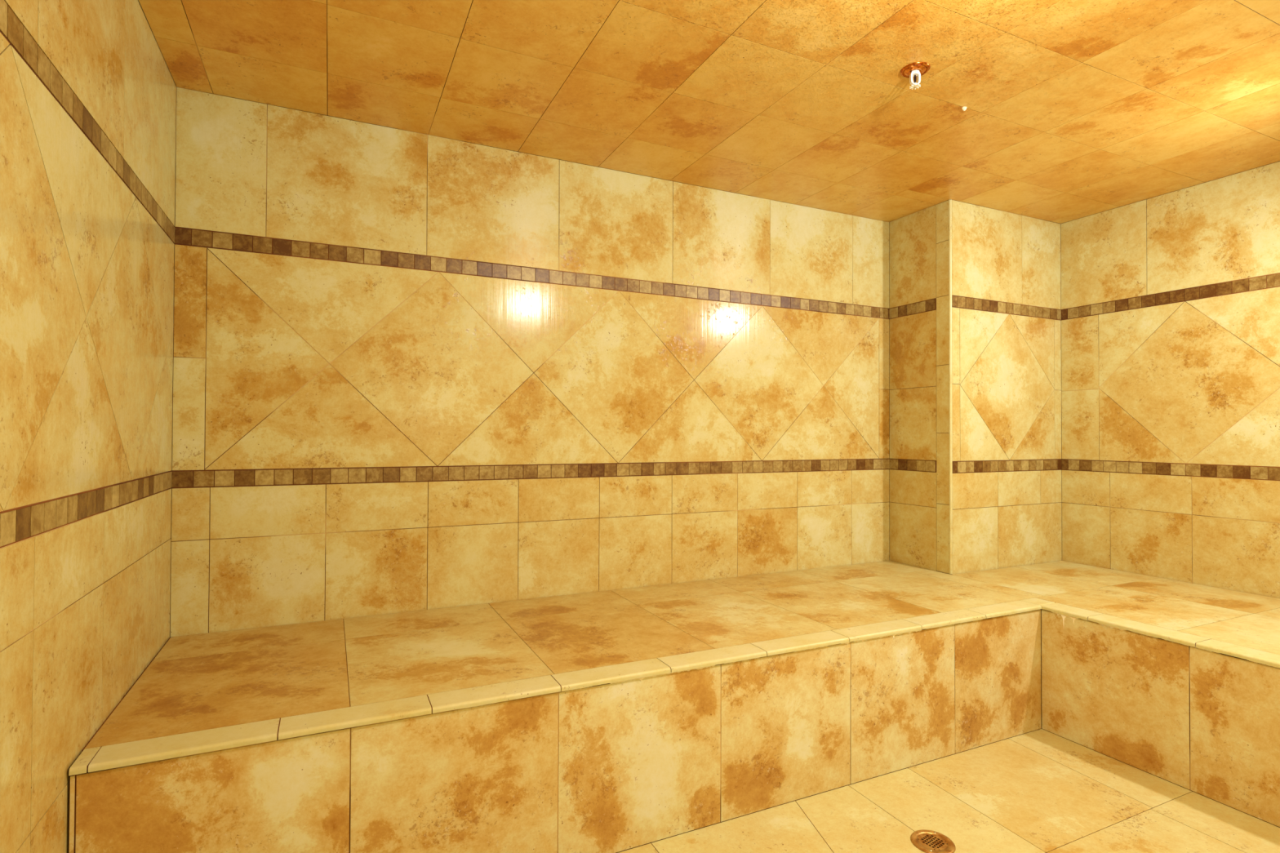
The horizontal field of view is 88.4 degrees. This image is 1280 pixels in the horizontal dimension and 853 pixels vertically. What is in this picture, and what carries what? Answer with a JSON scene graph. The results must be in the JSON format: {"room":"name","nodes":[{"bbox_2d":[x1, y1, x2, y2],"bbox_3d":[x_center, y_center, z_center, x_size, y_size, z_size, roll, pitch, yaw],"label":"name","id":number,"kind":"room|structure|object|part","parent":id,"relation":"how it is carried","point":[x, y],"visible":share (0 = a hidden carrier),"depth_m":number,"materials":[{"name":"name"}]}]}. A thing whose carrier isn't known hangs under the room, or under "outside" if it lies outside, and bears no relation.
{"room":"spa","nodes":[
{"label":"spa","id":0,"kind":"room"},
{"bbox_2d":[0,0,176,852],"bbox_3d":[-0.769,-0.021,0.524,0.080,2.188,3.230,1,-1,-25],"label":"wall","id":1,"kind":"structure","parent":0,"point":[86,272],"depth_m":1.24,"materials":[{"name":"tile"}]},
{"bbox_2d":[0,471,172,547],"bbox_3d":[-0.752,0.147,0.575,0.004,0.053,3.150,1,-1,-25],"label":"trim","id":2,"kind":"structure","parent":1,"relation":"attached to","point":[24,522],"depth_m":1.22,"materials":[{"name":"tile"}]},
{"bbox_2d":[0,0,174,243],"bbox_3d":[-0.749,-0.598,0.583,0.004,0.053,3.150,1,-1,-25],"label":"trim","id":3,"kind":"structure","parent":1,"relation":"attached to","point":[12,29],"depth_m":1.21,"materials":[{"name":"tile"}]},
{"bbox_2d":[169,84,889,637],"bbox_3d":[-0.147,0.006,2.648,3.021,2.188,0.080,1,-1,-25],"label":"wall","id":4,"kind":"structure","parent":0,"point":[280,362],"depth_m":2.42,"materials":[{"name":"tile"}]},
{"bbox_2d":[171,458,889,488],"bbox_3d":[-0.095,0.173,2.628,2.941,0.053,0.004,1,-1,-25],"label":"trim","id":5,"kind":"structure","parent":4,"relation":"attached to","point":[281,477],"depth_m":2.41,"materials":[{"name":"tile"}]},
{"bbox_2d":[174,226,888,319],"bbox_3d":[-0.092,-0.572,2.637,2.941,0.053,0.004,1,-1,-25],"label":"trim","id":6,"kind":"structure","parent":4,"relation":"attached to","point":[183,236],"depth_m":2.42,"materials":[{"name":"tile"}]},
{"bbox_2d":[138,0,1279,223],"bbox_3d":[0.938,-1.079,1.385,3.725,0.080,3.150,1,-1,-25],"label":"ceiling","id":7,"kind":"structure","parent":0,"point":[377,62],"depth_m":2.01,"materials":[{"name":"tile"}]},
{"bbox_2d":[900,62,930,89],"bbox_3d":[0.796,-1.007,1.903,0.081,0.053,0.081,1,-1,-25],"label":"sprinkler","id":8,"kind":"object","parent":7,"relation":"hanging from","point":[915,69],"visible":1,"depth_m":1.90,"materials":[{"name":"orange metal"}]},
{"bbox_3d":[0.796,-1.005,1.903,0.030,0.040,0.011,0,-1,-5],"label":"frame","id":9,"kind":"part","parent":8,"relation":"part of","materials":[{"name":"white metal"}]},
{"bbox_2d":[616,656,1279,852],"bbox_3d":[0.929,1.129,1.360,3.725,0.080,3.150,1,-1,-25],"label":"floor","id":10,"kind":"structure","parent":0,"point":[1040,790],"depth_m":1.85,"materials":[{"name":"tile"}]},
{"bbox_2d":[68,560,1279,852],"bbox_3d":[0.930,0.864,1.363,3.724,0.449,3.149,1,-1,-25],"label":"tiled bench","id":11,"kind":"object","parent":10,"relation":"on","point":[615,721],"visible":1,"depth_m":1.85,"materials":[{"name":"tile"}]},
{"bbox_3d":[0.195,0.874,1.829,2.786,0.434,0.050,1,-1,-25],"label":"panel","id":12,"kind":"part","parent":11,"relation":"part of","materials":[{"name":"tile"}]},
{"bbox_3d":[0.931,0.645,1.365,3.724,0.012,3.149,1,-1,-25],"label":"seat","id":13,"kind":"part","parent":11,"relation":"part of","materials":[{"name":"tile"}]},
{"bbox_3d":[1.976,0.875,1.381,0.050,0.434,2.283,1,-1,-25],"label":"panel","id":14,"kind":"part","parent":11,"relation":"part of","materials":[{"name":"tile"}]},
{"bbox_2d":[910,830,955,852],"bbox_3d":[0.768,1.090,1.725,0.109,0.005,0.109,1,-1,-25],"label":"floor drain","id":15,"kind":"object","parent":10,"relation":"on","point":[926,841],"visible":1,"depth_m":1.72,"materials":[{"name":"gold metal"}]},
{"bbox_2d":[921,835,943,848],"bbox_3d":[0.768,1.092,1.725,0.070,0.001,0.070,1,-1,-25],"label":"drain grate","id":16,"kind":"object","parent":15,"relation":"on","point":[927,842],"depth_m":1.72,"materials":[{"name":"metal"}]},
{"bbox_2d":[889,199,1062,656],"bbox_3d":[1.702,0.020,3.281,0.864,2.188,0.355,1,-1,-25],"label":"wall pier","id":17,"kind":"object","parent":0,"point":[1006,368],"visible":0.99,"depth_m":3.10,"materials":[{"name":"tile"}]},
{"bbox_2d":[889,458,936,472],"bbox_3d":[1.296,0.184,3.130,0.004,0.053,0.278,1,-1,-25],"label":"trim","id":18,"kind":"structure","parent":17,"relation":"attached to","point":[895,464],"depth_m":3.12,"materials":[{"name":"tile"}]},
{"bbox_2d":[889,297,936,319],"bbox_3d":[1.298,-0.561,3.139,0.004,0.053,0.278,1,-1,-25],"label":"trim","id":19,"kind":"structure","parent":17,"relation":"attached to","point":[930,304],"depth_m":3.13,"materials":[{"name":"tile"}]},
{"bbox_2d":[948,199,952,574],"bbox_3d":[1.391,-0.180,2.943,0.013,1.678,0.003,0,-1,13],"label":"trim","id":20,"kind":"structure","parent":17,"relation":"attached to","point":[949,200],"depth_m":2.94,"materials":[{"name":"tile"}]},
{"bbox_2d":[951,295,1061,319],"bbox_3d":[1.748,-0.559,3.114,0.774,0.053,0.004,1,-1,-25],"label":"trim","id":21,"kind":"structure","parent":17,"relation":"attached to","point":[962,302],"depth_m":3.10,"materials":[{"name":"tile"}]},
{"bbox_2d":[952,458,1061,473],"bbox_3d":[1.745,0.186,3.105,0.774,0.053,0.004,1,-1,-25],"label":"trim","id":22,"kind":"structure","parent":17,"relation":"attached to","point":[982,466],"depth_m":3.09,"materials":[{"name":"tile"}]},
{"bbox_2d":[1061,160,1279,598],"bbox_3d":[2.730,0.009,2.025,0.080,2.188,2.795,1,-1,-25],"label":"wall","id":23,"kind":"structure","parent":0,"point":[1194,381],"depth_m":2.82,"materials":[{"name":"tile"}]},
{"bbox_2d":[1061,458,1279,480],"bbox_3d":[2.694,0.176,2.006,0.004,0.053,2.795,1,-1,-25],"label":"trim","id":24,"kind":"structure","parent":23,"relation":"attached to","point":[1241,472],"depth_m":2.82,"materials":[{"name":"tile"}]},
{"bbox_2d":[1061,272,1279,319],"bbox_3d":[2.697,-0.569,2.015,0.004,0.053,2.795,1,-1,-25],"label":"trim","id":25,"kind":"structure","parent":23,"relation":"attached to","point":[1270,281],"depth_m":2.83,"materials":[{"name":"tile"}]}
]}

